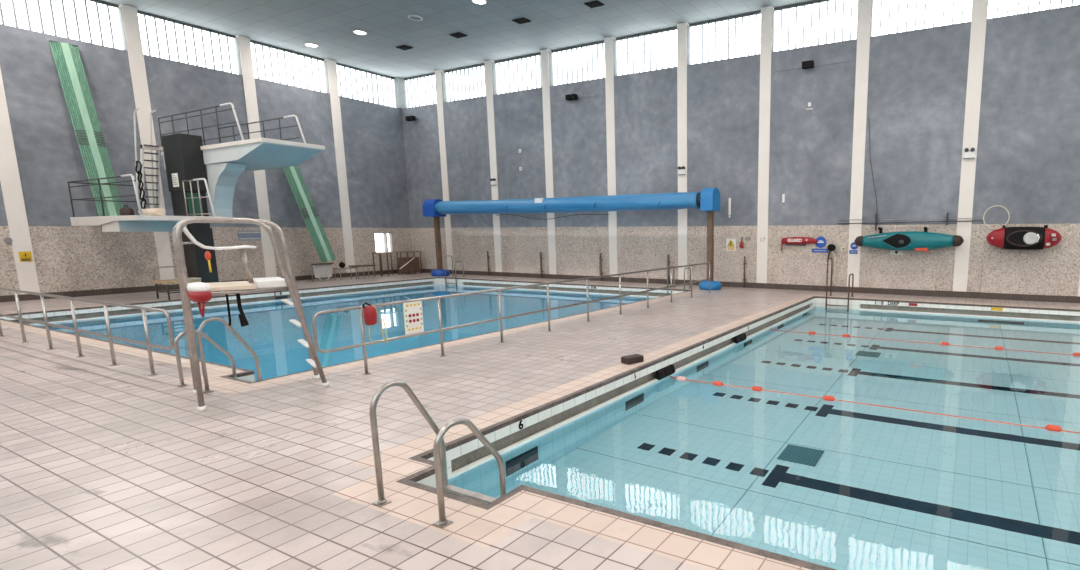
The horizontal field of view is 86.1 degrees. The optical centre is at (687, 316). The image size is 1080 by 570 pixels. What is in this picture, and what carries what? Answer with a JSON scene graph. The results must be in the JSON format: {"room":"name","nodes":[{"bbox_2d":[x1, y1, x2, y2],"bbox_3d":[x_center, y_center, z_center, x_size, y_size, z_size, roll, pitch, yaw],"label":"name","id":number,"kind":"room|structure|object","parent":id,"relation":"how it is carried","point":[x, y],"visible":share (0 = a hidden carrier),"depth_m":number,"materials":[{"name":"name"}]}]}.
{"room":"indoor swimming pool","nodes":[
{"label":"indoor swimming pool","id":0,"kind":"room"},
{"bbox_2d":[0,24,412,295],"bbox_3d":[-20.699,-4.944,19.038,0.500,8.550,24.500,4,10,27],"label":"wall","id":1,"kind":"structure","parent":0,"point":[67,257],"depth_m":20.72,"materials":[{"name":"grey paint"}]},
{"bbox_2d":[4,237,11,243],"bbox_3d":[-21.346,-2.366,17.528,0.060,0.209,0.158,4,10,27],"label":"bell","id":2,"kind":"object","parent":1,"relation":"attached to","point":[7,240],"visible":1,"depth_m":17.51,"materials":[{"name":"grey plastic"}]},
{"bbox_2d":[0,68,39,294],"bbox_3d":[-21.462,-5.599,17.402,0.535,9.840,0.415,4,10,27],"label":"trim","id":3,"kind":"structure","parent":1,"relation":"attached to","point":[10,181],"depth_m":17.59,"materials":[{"name":"paint"}]},
{"bbox_2d":[18,251,32,261],"bbox_3d":[-21.195,-1.907,17.861,0.017,0.319,0.270,4,10,27],"label":"warning sign","id":4,"kind":"object","parent":1,"relation":"attached to","point":[23,256],"visible":1,"depth_m":17.86,"materials":[{"name":"yellow plastic"}]},
{"bbox_2d":[0,0,127,50],"bbox_3d":[-20.686,-9.939,18.326,0.499,1.540,3.084,4,10,27],"label":"window","id":5,"kind":"structure","parent":1,"relation":"in","point":[99,22],"depth_m":18.61,"materials":[{"name":"glass"}]},
{"bbox_2d":[118,4,174,284],"bbox_3d":[-19.863,-6.070,20.479,0.535,9.840,0.415,4,10,27],"label":"trim","id":6,"kind":"structure","parent":1,"relation":"attached to","point":[130,14],"depth_m":20.14,"materials":[{"name":"paint"}]},
{"bbox_2d":[137,10,241,74],"bbox_3d":[-19.088,-10.410,21.402,0.499,1.540,3.084,4,10,27],"label":"window","id":7,"kind":"structure","parent":1,"relation":"in","point":[161,37],"depth_m":21.36,"materials":[{"name":"glass"}]},
{"bbox_2d":[0,269,397,301],"bbox_3d":[-20.458,-0.844,19.512,0.050,0.200,24.450,4,10,27],"label":"baseboard","id":8,"kind":"structure","parent":1,"relation":"attached to","point":[8,298],"depth_m":19.94,"materials":[{"name":"tile"}]},
{"bbox_2d":[237,231,261,240],"bbox_3d":[-18.318,-3.379,23.386,0.016,0.400,0.900,4,10,27],"label":"plate","id":9,"kind":"object","parent":1,"relation":"attached to","point":[242,235],"visible":1,"depth_m":23.35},
{"bbox_2d":[235,35,276,276],"bbox_3d":[-18.264,-6.541,23.556,0.535,9.840,0.415,4,10,27],"label":"trim","id":10,"kind":"structure","parent":1,"relation":"attached to","point":[244,42],"depth_m":23.31,"materials":[{"name":"paint"}]},
{"bbox_2d":[250,40,329,93],"bbox_3d":[-17.489,-10.880,24.479,0.499,1.540,3.084,4,10,27],"label":"window","id":11,"kind":"structure","parent":1,"relation":"in","point":[270,63],"depth_m":24.49,"materials":[{"name":"glass"}]},
{"bbox_2d":[324,59,354,272],"bbox_3d":[-16.666,-7.012,26.632,0.535,9.840,0.415,4,10,27],"label":"trim","id":12,"kind":"structure","parent":1,"relation":"attached to","point":[331,64],"depth_m":26.46,"materials":[{"name":"paint"}]},
{"bbox_2d":[336,62,395,107],"bbox_3d":[-15.854,-11.362,27.626,0.499,1.540,3.244,4,10,27],"label":"window","id":13,"kind":"structure","parent":1,"relation":"in","point":[353,82],"depth_m":27.55,"materials":[{"name":"glass"}]},
{"bbox_2d":[374,232,393,251],"bbox_3d":[-15.741,-3.783,28.769,0.280,1.050,1.010,4,10,27],"label":"window","id":14,"kind":"structure","parent":1,"relation":"in","point":[383,241],"depth_m":28.85,"materials":[{"name":"glass"}]},
{"bbox_2d":[101,0,812,77],"bbox_3d":[1.749,-9.152,6.730,51.000,0.300,25.500,4,10,27],"label":"ceiling","id":15,"kind":"structure","parent":0,"point":[491,31],"depth_m":21.17,"materials":[{"name":"paint"}]},
{"bbox_2d":[304,43,317,46],"bbox_3d":[-15.976,-11.527,23.709,0.500,0.035,0.500,4,10,27],"label":"recessed light","id":16,"kind":"object","parent":15,"relation":"in","point":[306,44],"visible":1,"depth_m":23.64,"materials":[{"name":"white metal"}]},
{"bbox_2d":[353,30,366,34],"bbox_3d":[-13.041,-11.307,22.217,0.500,0.035,0.500,4,10,27],"label":"recessed light","id":17,"kind":"object","parent":15,"relation":"in","point":[360,32],"visible":1,"depth_m":22.21,"materials":[{"name":"white metal"}]},
{"bbox_2d":[396,45,412,49],"bbox_3d":[-12.198,-11.580,24.057,0.580,0.050,0.400,4,10,27],"label":"ceiling vent","id":18,"kind":"object","parent":15,"relation":"in","point":[402,47],"visible":1,"depth_m":23.99,"materials":[{"name":"black metal"}]},
{"bbox_2d":[408,15,422,20],"bbox_3d":[-10.105,-11.086,20.726,0.500,0.035,0.500,4,10,27],"label":"recessed light","id":19,"kind":"object","parent":15,"relation":"in","point":[412,17],"visible":1,"depth_m":20.67,"materials":[{"name":"white metal"}]},
{"bbox_2d":[409,16,420,19],"bbox_3d":[-10.105,-11.091,20.725,0.400,0.020,0.400,4,10,27],"label":"diffuser","id":20,"kind":"object","parent":19,"relation":"attached to","point":[410,17],"depth_m":20.67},
{"bbox_2d":[449,32,467,37],"bbox_3d":[-9.253,-11.359,22.561,0.580,0.050,0.400,4,10,27],"label":"ceiling vent","id":21,"kind":"object","parent":15,"relation":"in","point":[459,34],"visible":1,"depth_m":22.50,"materials":[{"name":"black metal"}]},
{"bbox_2d":[472,0,486,3],"bbox_3d":[-7.170,-10.865,19.234,0.500,0.035,0.500,4,10,27],"label":"recessed light","id":22,"kind":"object","parent":15,"relation":"in","point":[473,1],"visible":1,"depth_m":19.25,"materials":[{"name":"white metal"}]},
{"bbox_2d":[512,17,530,23],"bbox_3d":[-6.238,-11.132,21.029,0.580,0.050,0.400,4,10,27],"label":"ceiling vent","id":23,"kind":"object","parent":15,"relation":"in","point":[522,20],"visible":1,"depth_m":20.97,"materials":[{"name":"black metal"}]},
{"bbox_2d":[515,18,529,23],"bbox_3d":[-6.238,-11.117,21.031,0.520,0.020,0.344,4,10,27],"label":"grille","id":24,"kind":"object","parent":23,"relation":"attached to","point":[520,20],"depth_m":20.96,"materials":[{"name":"black metal"}]},
{"bbox_2d":[584,0,603,7],"bbox_3d":[-3.249,-10.907,19.510,0.580,0.050,0.400,4,10,27],"label":"ceiling vent","id":25,"kind":"object","parent":15,"relation":"in","point":[592,4],"visible":1,"depth_m":19.46,"materials":[{"name":"black metal"}]},
{"bbox_2d":[0,272,1079,569],"bbox_3d":[1.770,0.947,8.264,50.000,0.050,24.500,4,10,27],"label":"floor","id":26,"kind":"structure","parent":0,"point":[103,466],"depth_m":5.67,"materials":[{"name":"tile"}]},
{"bbox_2d":[0,288,173,375],"bbox_3d":[-14.020,-0.065,11.424,14.767,1.063,0.109,4,10,27],"label":"railing","id":27,"kind":"object","parent":26,"relation":"on","point":[109,336],"visible":0.99,"depth_m":9.22,"materials":[{"name":"metal"}]},
{"bbox_2d":[152,266,200,299],"bbox_3d":[-16.876,-1.119,18.478,0.920,1.040,0.920,4,10,27],"label":"bench","id":28,"kind":"object","parent":26,"relation":"on","point":[175,281],"visible":0.73,"depth_m":18.26,"materials":[{"name":"white wood"}]},
{"bbox_2d":[67,102,324,295],"bbox_3d":[-16.017,-3.704,18.375,6.596,6.178,4.473,4,10,27],"label":"tower","id":29,"kind":"object","parent":26,"relation":"on","point":[193,169],"depth_m":18.48,"materials":[{"name":"concrete"}]},
{"bbox_2d":[49,40,122,215],"bbox_3d":[-19.835,-6.122,18.476,1.358,5.656,0.665,3,9,18],"label":"leaning board","id":30,"kind":"object","parent":29,"relation":"on","point":[67,58],"visible":0.91,"depth_m":18.41,"materials":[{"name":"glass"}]},
{"bbox_2d":[119,205,134,215],"bbox_3d":[-17.718,-3.324,17.623,0.520,0.369,0.320,4,10,27],"label":"bag","id":31,"kind":"object","parent":29,"relation":"on","point":[123,211],"visible":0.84,"depth_m":17.49,"materials":[{"name":"fabric"}]},
{"bbox_2d":[137,207,164,215],"bbox_3d":[-16.613,-3.230,17.266,1.715,0.264,0.307,5,10,29],"label":"rolled mat","id":32,"kind":"object","parent":29,"relation":"on","point":[158,211],"visible":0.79,"depth_m":16.95,"materials":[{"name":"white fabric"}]},
{"bbox_2d":[174,317,261,393],"bbox_3d":[-6.713,0.844,8.016,0.820,1.761,0.710,4,10,27],"label":"pool ladder","id":33,"kind":"object","parent":26,"relation":"on","point":[199,332],"visible":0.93,"depth_m":7.85,"materials":[{"name":"metal"}]},
{"bbox_2d":[172,217,329,411],"bbox_3d":[-5.783,-0.119,7.449,1.424,2.344,1.084,-8,12,-43],"label":"chair","id":34,"kind":"object","parent":26,"relation":"on","point":[286,283],"visible":0.96,"depth_m":7.19,"materials":[{"name":"metal"}]},
{"bbox_2d":[187,282,210,316],"bbox_3d":[-5.706,-0.190,6.535,0.341,0.414,0.186,4,10,27],"label":"bag","id":35,"kind":"object","parent":34,"relation":"hanging from","point":[199,292],"visible":1,"depth_m":6.44,"materials":[{"name":"red plastic"}]},
{"bbox_2d":[205,251,211,271],"bbox_3d":[-5.882,-0.668,6.853,0.090,0.259,0.054,4,10,27],"label":"pouch","id":36,"kind":"object","parent":34,"relation":"hanging from","point":[207,253],"visible":1,"depth_m":6.83,"materials":[{"name":"orange plastic"}]},
{"bbox_2d":[226,293,248,326],"bbox_3d":[-5.731,-0.092,7.101,0.328,0.460,0.057,3,9,17],"label":"strap","id":37,"kind":"object","parent":34,"relation":"hanging from","point":[242,317],"visible":0.88,"depth_m":7.08,"materials":[{"name":"black fabric"}]},
{"bbox_2d":[311,263,332,281],"bbox_3d":[-16.229,-1.952,24.827,0.360,0.804,0.800,4,10,27],"label":"trestle","id":38,"kind":"object","parent":26,"relation":"on","point":[321,270],"visible":0.98,"depth_m":24.73,"materials":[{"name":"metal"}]},
{"bbox_2d":[282,166,335,262],"bbox_3d":[-16.727,-4.740,24.553,1.723,4.775,0.572,-2,9,-11],"label":"leaning board","id":39,"kind":"object","parent":38,"relation":"on","point":[293,174],"visible":0.9,"depth_m":24.55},
{"bbox_2d":[0,278,685,381],"bbox_3d":[-9.105,0.986,17.777,14.560,2.857,15.040,4,10,27],"label":"pool edge","id":40,"kind":"object","parent":26,"relation":"in","point":[97,313],"visible":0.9,"depth_m":21.46,"materials":[{"name":"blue tile"}]},
{"bbox_2d":[34,285,654,380],"bbox_3d":[-9.142,-0.103,17.544,13.660,0.001,14.290,4,10,27],"label":"pool water","id":41,"kind":"object","parent":40,"relation":"in","point":[270,333],"visible":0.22,"depth_m":15.42,"materials":[{"name":"liquid"}]},
{"bbox_2d":[333,264,375,279],"bbox_3d":[-15.428,-2.040,25.916,0.550,0.620,1.670,4,10,27],"label":"bench","id":42,"kind":"object","parent":26,"relation":"on","point":[350,267],"visible":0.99,"depth_m":25.86,"materials":[{"name":"metal"}]},
{"bbox_2d":[372,251,421,275],"bbox_3d":[-14.723,-2.704,28.445,0.588,1.170,2.410,4,10,27],"label":"railing","id":43,"kind":"object","parent":26,"relation":"on","point":[407,264],"visible":0.97,"depth_m":28.60,"materials":[{"name":"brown metal"}]},
{"bbox_2d":[369,380,505,527],"bbox_3d":[-2.003,1.379,4.565,0.820,1.721,0.680,4,10,27],"label":"pool ladder","id":44,"kind":"object","parent":26,"relation":"on","point":[439,451],"visible":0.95,"depth_m":4.43,"materials":[{"name":"metal"}]},
{"bbox_2d":[444,255,464,285],"bbox_3d":[-11.093,-1.960,26.593,0.820,1.845,0.530,4,10,27],"label":"pool ladder","id":45,"kind":"object","parent":26,"relation":"on","point":[447,255],"visible":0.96,"depth_m":26.52,"materials":[{"name":"metal"}]},
{"bbox_2d":[312,262,710,374],"bbox_3d":[-2.220,-0.450,13.702,0.109,1.093,13.278,4,10,27],"label":"railing","id":46,"kind":"object","parent":26,"relation":"on","point":[364,343],"visible":1,"depth_m":10.37,"materials":[{"name":"metal"}]},
{"bbox_2d":[362,302,387,343],"bbox_3d":[-4.780,0.119,8.549,0.158,0.685,0.360,4,10,27],"label":"bag","id":47,"kind":"object","parent":46,"relation":"hanging from","point":[370,316],"visible":1,"depth_m":8.43,"materials":[{"name":"red plastic"}]},
{"bbox_2d":[403,301,423,334],"bbox_3d":[-4.508,0.025,9.190,0.015,0.520,0.340,4,10,27],"label":"sign","id":48,"kind":"object","parent":46,"relation":"attached to","point":[413,313],"visible":1,"depth_m":9.18,"materials":[{"name":"plastic"}]},
{"bbox_2d":[423,188,720,289],"bbox_3d":[-5.723,-3.351,24.067,15.650,3.730,0.840,4,10,27],"label":"roller","id":49,"kind":"object","parent":26,"relation":"on","point":[708,199],"visible":0.99,"depth_m":22.68,"materials":[{"name":"blue plastic"}]},
{"bbox_2d":[423,199,445,216],"bbox_3d":[-12.344,-5.278,27.213,0.770,0.840,0.720,4,10,27],"label":"hood","id":50,"kind":"object","parent":49,"relation":"attached to","point":[429,206],"depth_m":26.91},
{"bbox_2d":[700,188,719,210],"bbox_3d":[0.861,-4.285,20.503,0.500,0.840,0.720,4,10,27],"label":"hood","id":51,"kind":"object","parent":49,"relation":"attached to","point":[709,197],"depth_m":20.24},
{"bbox_2d":[621,354,643,364],"bbox_3d":[-0.912,0.717,9.281,0.340,0.110,0.200,-8,12,-42],"label":"brick","id":52,"kind":"object","parent":26,"relation":"on","point":[635,358],"visible":1,"depth_m":9.21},
{"bbox_2d":[667,265,690,294],"bbox_3d":[-0.301,-1.068,21.150,0.820,1.675,0.580,4,10,27],"label":"pool ladder","id":53,"kind":"object","parent":26,"relation":"on","point":[671,265],"visible":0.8,"depth_m":21.09,"materials":[{"name":"metal"}]},
{"bbox_2d":[417,298,1079,487],"bbox_3d":[11.915,2.019,6.375,25.900,1.557,16.160,4,10,27],"label":"pool edge","id":54,"kind":"object","parent":26,"relation":"in","point":[463,458],"visible":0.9,"depth_m":9.14,"materials":[{"name":"white tile"}]},
{"bbox_2d":[656,364,674,379],"bbox_3d":[-0.367,0.968,9.651,0.089,0.160,0.540,4,10,27],"label":"pad","id":55,"kind":"object","parent":54,"relation":"on","point":[668,370],"visible":1,"depth_m":9.60,"materials":[{"name":"plastic"}]},
{"bbox_2d":[734,333,746,343],"bbox_3d":[1.219,0.501,12.702,0.089,0.160,0.540,4,10,27],"label":"pad","id":56,"kind":"object","parent":54,"relation":"on","point":[741,337],"visible":1,"depth_m":12.64,"materials":[{"name":"black rubber"}]},
{"bbox_2d":[448,307,1079,569],"bbox_3d":[11.880,1.573,6.240,25.000,0.001,15.410,4,10,27],"label":"pool water","id":57,"kind":"object","parent":54,"relation":"in","point":[838,485],"visible":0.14,"depth_m":6.45,"materials":[{"name":"liquid"}]},
{"bbox_2d":[670,376,1079,432],"bbox_3d":[10.784,1.909,4.046,24.922,0.107,0.110,4,10,27],"label":"lane rope","id":58,"kind":"object","parent":57,"relation":"on","point":[719,383],"visible":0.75,"depth_m":8.24,"materials":[{"name":"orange plastic"}]},
{"bbox_2d":[770,329,1079,355],"bbox_3d":[13.205,1.196,8.706,24.922,0.107,0.110,4,10,27],"label":"lane rope","id":59,"kind":"object","parent":57,"relation":"on","point":[809,332],"visible":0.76,"depth_m":12.45,"materials":[{"name":"orange plastic"}]},
{"bbox_2d":[825,258,853,309],"bbox_3d":[5.043,-0.872,18.420,0.820,2.085,0.690,4,10,27],"label":"pool ladder","id":60,"kind":"object","parent":26,"relation":"on","point":[852,274],"visible":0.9,"depth_m":18.28,"materials":[{"name":"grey metal"}]},
{"bbox_2d":[402,5,1079,295],"bbox_3d":[7.472,-4.937,18.617,51.000,8.550,0.500,4,10,27],"label":"wall","id":61,"kind":"structure","parent":0,"point":[1028,158],"depth_m":19.97,"materials":[{"name":"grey paint"}]},
{"bbox_2d":[393,77,406,108],"bbox_3d":[-14.949,-11.587,29.096,0.490,1.540,0.510,4,10,27],"label":"window","id":62,"kind":"structure","parent":61,"relation":"attached to","point":[399,83],"depth_m":28.89,"materials":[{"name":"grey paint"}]},
{"bbox_2d":[405,115,416,120],"bbox_3d":[-14.285,-10.123,28.638,1.400,0.220,0.356,4,10,27],"label":"floodlight","id":63,"kind":"object","parent":61,"relation":"attached to","point":[408,118],"visible":1,"depth_m":28.41,"materials":[{"name":"black plastic"}]},
{"bbox_2d":[404,73,436,107],"bbox_3d":[-13.565,-11.506,28.544,2.722,1.540,0.499,4,10,27],"label":"window","id":64,"kind":"structure","parent":61,"relation":"in","point":[421,89],"depth_m":28.56,"materials":[{"name":"glass"}]},
{"bbox_2d":[415,250,436,268],"bbox_3d":[-13.775,-3.003,29.635,1.900,1.000,0.060,4,10,27],"label":"trim","id":65,"kind":"structure","parent":61,"relation":"attached to","point":[428,257],"depth_m":29.60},
{"bbox_2d":[435,70,453,269],"bbox_3d":[-12.170,-7.296,28.443,0.415,9.840,0.535,4,10,27],"label":"trim","id":66,"kind":"structure","parent":61,"relation":"attached to","point":[438,80],"depth_m":28.10,"materials":[{"name":"paint"}]},
{"bbox_2d":[441,63,485,101],"bbox_3d":[-10.658,-11.287,27.067,2.985,1.540,0.499,4,10,27],"label":"window","id":67,"kind":"structure","parent":61,"relation":"in","point":[467,82],"depth_m":27.16,"materials":[{"name":"glass"}]},
{"bbox_2d":[457,251,487,271],"bbox_3d":[-10.817,-2.780,28.132,2.050,1.000,0.060,4,10,27],"label":"trim","id":68,"kind":"structure","parent":61,"relation":"attached to","point":[472,260],"depth_m":28.08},
{"bbox_2d":[487,251,489,275],"bbox_3d":[-9.822,-2.608,27.583,0.100,1.220,0.093,4,10,27],"label":"pipe","id":69,"kind":"object","parent":61,"relation":"attached to","point":[487,251],"visible":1,"depth_m":27.55,"materials":[{"name":"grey metal"}]},
{"bbox_2d":[484,60,501,271],"bbox_3d":[-9.145,-7.068,26.906,0.415,9.840,0.535,4,10,27],"label":"trim","id":70,"kind":"structure","parent":61,"relation":"attached to","point":[488,64],"depth_m":26.56,"materials":[{"name":"paint"}]},
{"bbox_2d":[490,178,495,184],"bbox_3d":[-9.293,-6.431,26.708,0.320,0.320,0.120,4,10,27],"label":"emergency light","id":71,"kind":"object","parent":61,"relation":"attached to","point":[493,181],"visible":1,"depth_m":26.67,"materials":[{"name":"white plastic"}]},
{"bbox_2d":[492,52,541,94],"bbox_3d":[-7.633,-11.060,25.530,2.985,1.540,0.499,4,10,27],"label":"window","id":72,"kind":"structure","parent":61,"relation":"in","point":[519,73],"depth_m":25.60,"materials":[{"name":"glass"}]},
{"bbox_2d":[507,252,540,273],"bbox_3d":[-7.793,-2.553,26.595,2.050,1.000,0.060,4,10,27],"label":"trim","id":73,"kind":"structure","parent":61,"relation":"attached to","point":[517,262],"depth_m":26.54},
{"bbox_2d":[540,252,542,277],"bbox_3d":[-6.798,-2.381,26.046,0.100,1.220,0.093,4,10,27],"label":"pipe","id":74,"kind":"object","parent":61,"relation":"attached to","point":[541,258],"visible":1,"depth_m":26.00,"materials":[{"name":"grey metal"}]},
{"bbox_2d":[541,49,556,273],"bbox_3d":[-6.121,-6.841,25.369,0.415,9.840,0.535,4,10,27],"label":"trim","id":75,"kind":"structure","parent":61,"relation":"attached to","point":[544,53],"depth_m":25.05,"materials":[{"name":"paint"}]},
{"bbox_2d":[549,40,604,85],"bbox_3d":[-4.609,-10.832,23.993,2.985,1.540,0.499,4,10,27],"label":"window","id":76,"kind":"structure","parent":61,"relation":"in","point":[583,62],"depth_m":24.04,"materials":[{"name":"glass"}]},
{"bbox_2d":[554,94,599,101],"bbox_3d":[-4.919,-9.359,23.888,2.600,0.220,0.356,4,10,27],"label":"floodlight","id":77,"kind":"object","parent":61,"relation":"attached to","point":[568,97],"visible":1,"depth_m":23.75,"materials":[{"name":"black plastic"}]},
{"bbox_2d":[562,253,599,275],"bbox_3d":[-4.768,-2.325,25.059,2.050,1.000,0.060,4,10,27],"label":"trim","id":78,"kind":"structure","parent":61,"relation":"attached to","point":[582,264],"depth_m":25.01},
{"bbox_2d":[600,253,602,280],"bbox_3d":[-3.773,-2.153,24.509,0.100,1.220,0.093,4,10,27],"label":"pipe","id":79,"kind":"object","parent":61,"relation":"attached to","point":[601,273],"visible":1,"depth_m":24.47,"materials":[{"name":"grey metal"}]},
{"bbox_2d":[604,36,617,276],"bbox_3d":[-3.097,-6.613,23.832,0.415,9.840,0.535,4,10,27],"label":"trim","id":80,"kind":"structure","parent":61,"relation":"attached to","point":[608,41],"depth_m":23.50,"materials":[{"name":"paint"}]},
{"bbox_2d":[613,26,676,75],"bbox_3d":[-1.584,-10.605,22.456,2.985,1.540,0.499,4,10,27],"label":"window","id":81,"kind":"structure","parent":61,"relation":"in","point":[657,49],"depth_m":22.49,"materials":[{"name":"glass"}]},
{"bbox_2d":[625,254,666,278],"bbox_3d":[-1.744,-2.098,23.522,2.050,1.000,0.060,4,10,27],"label":"trim","id":82,"kind":"structure","parent":61,"relation":"attached to","point":[633,262],"depth_m":23.47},
{"bbox_2d":[678,166,685,174],"bbox_3d":[-0.220,-5.768,22.095,0.320,0.320,0.120,4,10,27],"label":"emergency light","id":83,"kind":"object","parent":61,"relation":"attached to","point":[682,171],"visible":1,"depth_m":22.07,"materials":[{"name":"white plastic"}]},
{"bbox_2d":[677,22,688,279],"bbox_3d":[-0.072,-6.386,22.296,0.415,9.840,0.535,4,10,27],"label":"trim","id":84,"kind":"structure","parent":61,"relation":"attached to","point":[681,27],"depth_m":21.93,"materials":[{"name":"paint"}]},
{"bbox_2d":[696,255,743,281],"bbox_3d":[1.280,-1.871,21.985,2.050,1.000,0.060,4,10,27],"label":"trim","id":85,"kind":"structure","parent":61,"relation":"attached to","point":[726,268],"depth_m":21.86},
{"bbox_2d":[687,10,760,64],"bbox_3d":[1.440,-10.377,20.920,2.985,1.540,0.499,4,10,27],"label":"window","id":86,"kind":"structure","parent":61,"relation":"in","point":[739,35],"depth_m":20.93,"materials":[{"name":"glass"}]},
{"bbox_2d":[728,198,730,217],"bbox_3d":[1.641,-4.168,21.458,0.090,0.740,0.040,4,10,27],"label":"wall strip","id":87,"kind":"object","parent":61,"relation":"attached to","point":[729,213],"visible":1,"depth_m":21.45,"materials":[{"name":"white plastic"}]},
{"bbox_2d":[726,239,735,250],"bbox_3d":[1.701,-2.772,21.652,0.400,0.472,0.019,4,10,27],"label":"warning sign","id":88,"kind":"object","parent":61,"relation":"attached to","point":[730,243],"visible":1,"depth_m":21.65,"materials":[{"name":"plastic"}]},
{"bbox_2d":[743,256,745,287],"bbox_3d":[2.213,-1.703,21.468,0.100,1.220,0.093,4,10,27],"label":"pipe","id":89,"kind":"object","parent":61,"relation":"attached to","point":[744,263],"visible":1,"depth_m":21.42,"materials":[{"name":"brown metal"}]},
{"bbox_2d":[420,269,1079,302],"bbox_3d":[7.355,-0.822,18.995,50.000,0.200,0.050,4,10,27],"label":"baseboard","id":90,"kind":"structure","parent":61,"relation":"attached to","point":[1001,296],"depth_m":20.19,"materials":[{"name":"tile"}]},
{"bbox_2d":[756,6,773,282],"bbox_3d":[2.952,-6.158,20.759,0.415,9.840,0.535,4,10,27],"label":"trim","id":91,"kind":"structure","parent":61,"relation":"attached to","point":[766,12],"depth_m":20.48,"materials":[{"name":"paint"}]},
{"bbox_2d":[781,237,816,250],"bbox_3d":[4.079,-2.621,20.337,1.322,0.529,0.179,4,10,27],"label":"tube","id":92,"kind":"object","parent":61,"relation":"attached to","point":[802,241],"visible":1,"depth_m":20.27,"materials":[{"name":"red plastic"}]},
{"bbox_2d":[777,257,832,285],"bbox_3d":[4.305,-1.643,20.448,2.050,1.000,0.060,4,10,27],"label":"wall panel","id":93,"kind":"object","parent":61,"relation":"attached to","point":[790,270],"depth_m":20.44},
{"bbox_2d":[775,60,842,71],"bbox_3d":[4.190,-8.664,19.261,2.600,0.220,0.356,4,10,27],"label":"floodlight","id":94,"kind":"object","parent":61,"relation":"attached to","point":[809,64],"visible":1,"depth_m":19.13,"materials":[{"name":"black plastic"}]},
{"bbox_2d":[772,0,858,51],"bbox_3d":[4.464,-10.150,19.383,2.985,1.540,0.499,4,10,27],"label":"window","id":95,"kind":"structure","parent":61,"relation":"in","point":[815,22],"depth_m":19.41,"materials":[{"name":"glass"}]},
{"bbox_2d":[812,237,827,252],"bbox_3d":[4.789,-2.577,20.080,0.600,0.575,0.014,4,10,27],"label":"sign","id":96,"kind":"object","parent":61,"relation":"attached to","point":[821,241],"visible":0.99,"depth_m":20.07,"materials":[{"name":"blue plastic"}]},
{"bbox_2d":[827,244,837,283],"bbox_3d":[5.157,-1.845,19.850,0.381,1.440,0.210,4,10,27],"label":"hanging bag","id":97,"kind":"object","parent":61,"relation":"hanging from","point":[831,247],"visible":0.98,"depth_m":19.78,"materials":[{"name":"black fabric"}]},
{"bbox_2d":[849,242,857,253],"bbox_3d":[5.836,-2.383,19.526,0.290,0.405,0.014,4,10,27],"label":"sign","id":98,"kind":"object","parent":61,"relation":"attached to","point":[853,246],"visible":0.86,"depth_m":19.52,"materials":[{"name":"blue plastic"}]},
{"bbox_2d":[847,0,871,286],"bbox_3d":[5.976,-5.931,19.222,0.415,9.840,0.535,4,10,27],"label":"trim","id":99,"kind":"structure","parent":61,"relation":"attached to","point":[864,6],"depth_m":18.94,"materials":[{"name":"paint"}]},
{"bbox_2d":[869,129,876,213],"bbox_3d":[6.295,-4.805,18.930,0.414,3.701,0.016,4,10,27],"label":"cable","id":100,"kind":"object","parent":61,"relation":"attached to","point":[869,129],"visible":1,"depth_m":18.91,"materials":[{"name":"rubber"}]},
{"bbox_2d":[890,250,902,254],"bbox_3d":[7.110,-2.167,18.933,0.400,0.160,0.020,4,10,27],"label":"plate","id":101,"kind":"object","parent":61,"relation":"attached to","point":[892,252],"visible":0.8,"depth_m":18.94,"materials":[{"name":"plastic"}]},
{"bbox_2d":[871,259,936,289],"bbox_3d":[7.329,-1.416,18.912,2.050,1.000,0.060,4,10,27],"label":"wall panel","id":102,"kind":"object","parent":61,"relation":"attached to","point":[886,273],"depth_m":18.87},
{"bbox_2d":[854,231,963,251],"bbox_3d":[7.276,-2.480,18.446,3.373,0.645,0.633,4,10,27],"label":"kayak","id":103,"kind":"object","parent":61,"relation":"attached to","point":[902,240],"visible":1,"depth_m":18.18,"materials":[{"name":"teal plastic"}]},
{"bbox_2d":[870,0,972,36],"bbox_3d":[7.489,-9.922,17.846,2.985,1.540,0.499,4,10,27],"label":"window","id":104,"kind":"structure","parent":61,"relation":"in","point":[887,16],"depth_m":17.96,"materials":[{"name":"glass"}]},
{"bbox_2d":[838,205,1009,229],"bbox_3d":[7.642,-3.220,18.414,5.236,0.756,0.156,4,10,27],"label":"pole","id":105,"kind":"object","parent":61,"relation":"attached to","point":[875,219],"visible":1,"depth_m":18.09,"materials":[{"name":"metal"}]},
{"bbox_2d":[963,148,974,158],"bbox_3d":[8.853,-5.106,17.482,0.320,0.320,0.120,4,10,27],"label":"emergency light","id":106,"kind":"object","parent":61,"relation":"attached to","point":[967,155],"visible":1,"depth_m":17.46,"materials":[{"name":"white plastic"}]},
{"bbox_2d":[953,0,987,291],"bbox_3d":[9.001,-5.703,17.686,0.415,9.840,0.535,4,10,27],"label":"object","id":107,"kind":"structure","parent":61,"relation":"attached to","point":[979,7],"depth_m":17.45,"materials":[{"name":"paint"}]},
{"bbox_2d":[981,261,1059,295],"bbox_3d":[10.353,-1.188,17.375,2.050,1.000,0.060,4,10,27],"label":"wall panel","id":108,"kind":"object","parent":61,"relation":"attached to","point":[1031,278],"depth_m":17.33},
{"bbox_2d":[987,0,1079,18],"bbox_3d":[10.513,-9.695,16.310,2.985,1.540,0.499,4,10,27],"label":"window","id":109,"kind":"structure","parent":61,"relation":"in","point":[996,8],"depth_m":16.66,"materials":[{"name":"glass"}]},
{"bbox_2d":[1077,275,1079,296],"bbox_3d":[12.025,-5.476,16.149,0.415,9.840,0.535,4,10,27],"label":"trim","id":110,"kind":"structure","parent":61,"relation":"attached to","point":[1078,295],"depth_m":16.71,"materials":[{"name":"paint"}]},
{"bbox_3d":[9.799,-2.736,17.262,0.100,0.156,0.349,4,10,27],"label":"wall hook","id":111,"kind":"object","parent":61,"relation":"attached to","visible":0},
{"bbox_2d":[986,227,1061,249],"bbox_3d":[10.208,-2.364,16.926,1.964,0.694,0.658,4,10,27],"label":"kayak","id":112,"kind":"object","parent":111,"relation":"hanging from","point":[1013,238],"visible":1,"depth_m":16.72,"materials":[{"name":"red plastic"}]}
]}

